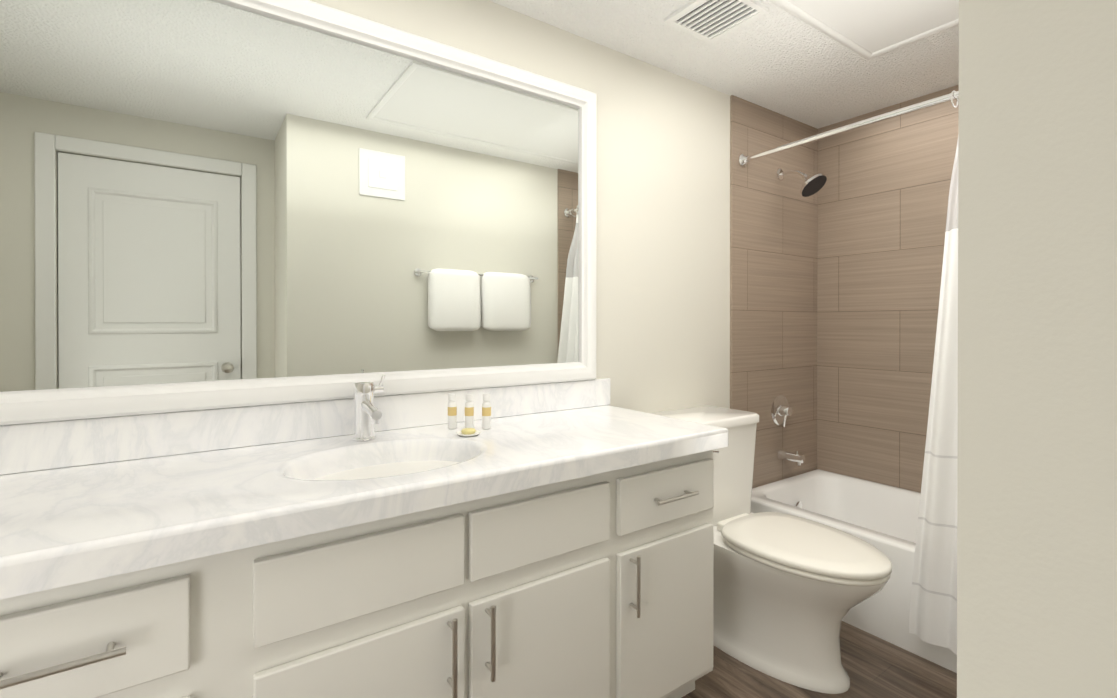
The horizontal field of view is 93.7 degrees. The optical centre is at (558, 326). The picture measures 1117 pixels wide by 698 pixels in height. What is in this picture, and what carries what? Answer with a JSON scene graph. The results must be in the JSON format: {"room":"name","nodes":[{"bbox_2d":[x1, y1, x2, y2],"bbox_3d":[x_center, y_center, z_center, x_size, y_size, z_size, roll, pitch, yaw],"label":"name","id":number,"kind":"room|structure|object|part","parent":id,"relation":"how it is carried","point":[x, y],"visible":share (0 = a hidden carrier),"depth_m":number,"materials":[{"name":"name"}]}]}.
{"room":"bathroom","nodes":[
{"label":"bathroom","id":0,"kind":"room"},
{"bbox_2d":[310,0,729,412],"bbox_3d":[-0.208,0.035,1.852,4.180,2.270,0.100,0,0,-35],"label":"wall","id":1,"kind":"structure","parent":0,"point":[662,239],"depth_m":2.19,"materials":[{"name":"white paint"}]},
{"bbox_2d":[0,0,595,424],"bbox_3d":[-0.756,-0.342,1.385,2.187,1.094,0.035,0,0,-35],"label":"mirror","id":2,"kind":"object","parent":1,"relation":"attached to","point":[210,204],"visible":1,"depth_m":1.39,"materials":[{"name":"mirror"}]},
{"bbox_2d":[0,378,609,474],"bbox_3d":[-0.801,0.259,1.365,2.440,0.104,0.019,0,0,-35],"label":"backsplash","id":3,"kind":"structure","parent":1,"relation":"attached to","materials":[{"name":"stone"}]},
{"bbox_2d":[730,95,817,487],"bbox_3d":[1.141,0.031,2.725,0.770,2.270,0.012,0,0,-35],"label":"wall tile","id":4,"kind":"structure","parent":1,"relation":"attached to","point":[773,278],"depth_m":2.69,"materials":[{"name":"tile"}]},
{"bbox_2d":[771,395,792,427],"bbox_3d":[1.170,0.436,2.702,0.156,0.156,0.062,0,0,-35],"label":"shower valve","id":5,"kind":"object","parent":4,"relation":"attached to","point":[781,410],"visible":1,"depth_m":2.69,"materials":[{"name":"silver metal"}]},
{"bbox_2d":[777,449,804,464],"bbox_3d":[1.189,0.665,2.676,0.056,0.066,0.127,0,0,-35],"label":"tub spout","id":6,"kind":"object","parent":4,"relation":"attached to","point":[796,457],"visible":1,"depth_m":2.66,"materials":[{"name":"silver metal"}]},
{"bbox_2d":[777,169,826,196],"bbox_3d":[1.219,-0.733,2.627,0.132,0.172,0.234,0,0,-35],"label":"shower head","id":7,"kind":"object","parent":4,"relation":"attached to","point":[812,184],"visible":1,"depth_m":2.58},
{"bbox_2d":[489,0,958,128],"bbox_3d":[0.379,-1.147,1.007,4.180,0.100,2.150,0,0,-35],"label":"ceiling","id":8,"kind":"structure","parent":0,"point":[777,59],"depth_m":2.15,"materials":[{"name":"white paint"}]},
{"bbox_2d":[664,0,768,42],"bbox_3d":[0.552,-1.094,1.842,0.250,0.012,0.250,0,0,-35],"label":"ceiling vent","id":9,"kind":"object","parent":8,"relation":"in","point":[709,21],"visible":1,"depth_m":1.85,"materials":[{"name":"white plastic"}]},
{"bbox_2d":[768,0,958,59],"bbox_3d":[0.850,-1.091,1.415,1.520,0.014,0.720,0,0,-35],"label":"panel","id":10,"kind":"object","parent":8,"relation":"attached to","point":[868,29],"visible":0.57,"depth_m":1.87,"materials":[{"name":"white paint"}]},
{"bbox_2d":[682,621,956,697],"bbox_3d":[0.379,1.223,1.016,4.180,0.100,2.150,0,0,-35],"label":"floor","id":11,"kind":"structure","parent":0,"point":[875,666],"depth_m":1.74,"materials":[{"name":"wood"}]},
{"bbox_2d":[0,375,727,697],"bbox_3d":[-0.640,0.654,1.135,2.440,1.037,0.582,0,0,-35],"label":"bathroom vanity","id":12,"kind":"object","parent":11,"relation":"on","point":[550,540],"visible":1,"depth_m":1.12,"materials":[{"name":"white paint"}]},
{"bbox_2d":[0,405,727,599],"bbox_3d":[-0.641,0.383,1.137,2.440,0.142,0.576,0,0,-35],"label":"countertop","id":13,"kind":"structure","parent":12,"relation":"on","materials":[{"name":"stone"}]},
{"bbox_2d":[353,375,384,441],"bbox_3d":[-0.497,0.223,1.406,0.084,0.176,0.152,0,0,-35],"label":"faucet","id":14,"kind":"object","parent":13,"relation":"on","point":[366,414],"depth_m":1.41,"materials":[{"name":"silver metal"}]},
{"bbox_2d":[448,393,456,428],"bbox_3d":[-0.323,0.257,1.590,0.028,0.105,0.028,0,0,-35],"label":"bottle","id":15,"kind":"object","parent":13,"relation":"on","point":[452,413],"visible":1,"depth_m":1.58,"materials":[{"name":"white plastic"}]},
{"bbox_2d":[456,428,480,436],"bbox_3d":[-0.257,0.301,1.496,0.072,0.018,0.072,0,0,-35],"label":"soap dish","id":16,"kind":"object","parent":13,"relation":"on","point":[467,432],"visible":1,"depth_m":1.48,"materials":[{"name":"white ceramic"}]},
{"bbox_2d":[465,394,473,427],"bbox_3d":[-0.270,0.257,1.584,0.028,0.105,0.028,0,0,-35],"label":"bottle","id":17,"kind":"object","parent":13,"relation":"on","point":[469,413],"visible":0.88,"depth_m":1.57,"materials":[{"name":"white plastic"}]},
{"bbox_2d":[482,394,490,428],"bbox_3d":[-0.218,0.257,1.584,0.028,0.105,0.028,0,0,-35],"label":"bottle","id":18,"kind":"object","parent":13,"relation":"on","point":[486,413],"visible":1,"depth_m":1.57,"materials":[{"name":"white plastic"}]},
{"bbox_2d":[651,405,891,693],"bbox_3d":[0.749,0.766,1.934,0.444,0.806,0.862,0,0,-35],"label":"toilet","id":19,"kind":"object","parent":11,"relation":"on","point":[790,592],"visible":0.85,"depth_m":1.77,"materials":[{"name":"white ceramic"}]},
{"bbox_3d":[0.585,0.568,2.169,0.444,0.412,0.286,0,0,-35],"label":"tank","id":20,"kind":"part","parent":19,"relation":"part of","materials":[{"name":"white ceramic"}]},
{"bbox_3d":[0.773,0.973,1.900,0.392,0.392,0.758,0,0,-35],"label":"bowl","id":21,"kind":"part","parent":19,"relation":"part of","materials":[{"name":"white ceramic"}]},
{"bbox_3d":[0.845,0.743,1.797,0.402,0.026,0.528,0,0,-35],"label":"lid","id":22,"kind":"part","parent":19,"relation":"part of","materials":[{"name":"white plastic"}]},
{"bbox_3d":[0.848,0.767,1.793,0.396,0.018,0.508,0,0,-35],"label":"seat","id":23,"kind":"part","parent":19,"relation":"part of","materials":[{"name":"white plastic"}]},
{"bbox_2d":[750,469,956,672],"bbox_3d":[1.549,0.983,2.130,0.755,0.370,1.430,0,0,-35],"label":"bathtub","id":24,"kind":"object","parent":11,"relation":"on","point":[883,518],"visible":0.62,"depth_m":2.45,"materials":[{"name":"white ceramic"}]},
{"bbox_2d":[957,0,1116,697],"bbox_3d":[1.440,0.039,0.801,2.480,2.270,0.590,0,0,-35],"label":"wall","id":25,"kind":"structure","parent":0,"point":[1037,416],"depth_m":0.30,"materials":[{"name":"white paint"}]},
{"bbox_3d":[2.080,0.033,2.138,0.100,2.270,2.050,0,0,-35],"label":"wall","id":26,"kind":"structure","parent":0,"visible":0},
{"bbox_2d":[817,85,958,492],"bbox_3d":[1.866,0.033,2.348,0.012,2.270,1.436,0,0,-35],"label":"wall tile","id":27,"kind":"structure","parent":26,"relation":"attached to","point":[883,194],"depth_m":2.66,"materials":[{"name":"tile"}]},
{"bbox_3d":[1.969,0.036,1.537,0.770,2.270,0.012,0,0,-35],"label":"wall tile","id":28,"kind":"structure","parent":0,"visible":0},
{"bbox_2d":[739,90,958,654],"bbox_3d":[1.252,0.119,1.918,0.245,1.910,1.439,0,0,-35],"label":"shower curtain","id":29,"kind":"object","parent":28,"relation":"attached to","point":[933,613],"visible":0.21,"depth_m":1.77,"materials":[{"name":"white fabric"}]},
{"bbox_3d":[1.304,-0.801,1.953,0.064,0.064,1.436,0,0,-35],"label":"rail","id":30,"kind":"part","parent":29,"relation":"part of","materials":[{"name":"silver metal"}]}
]}

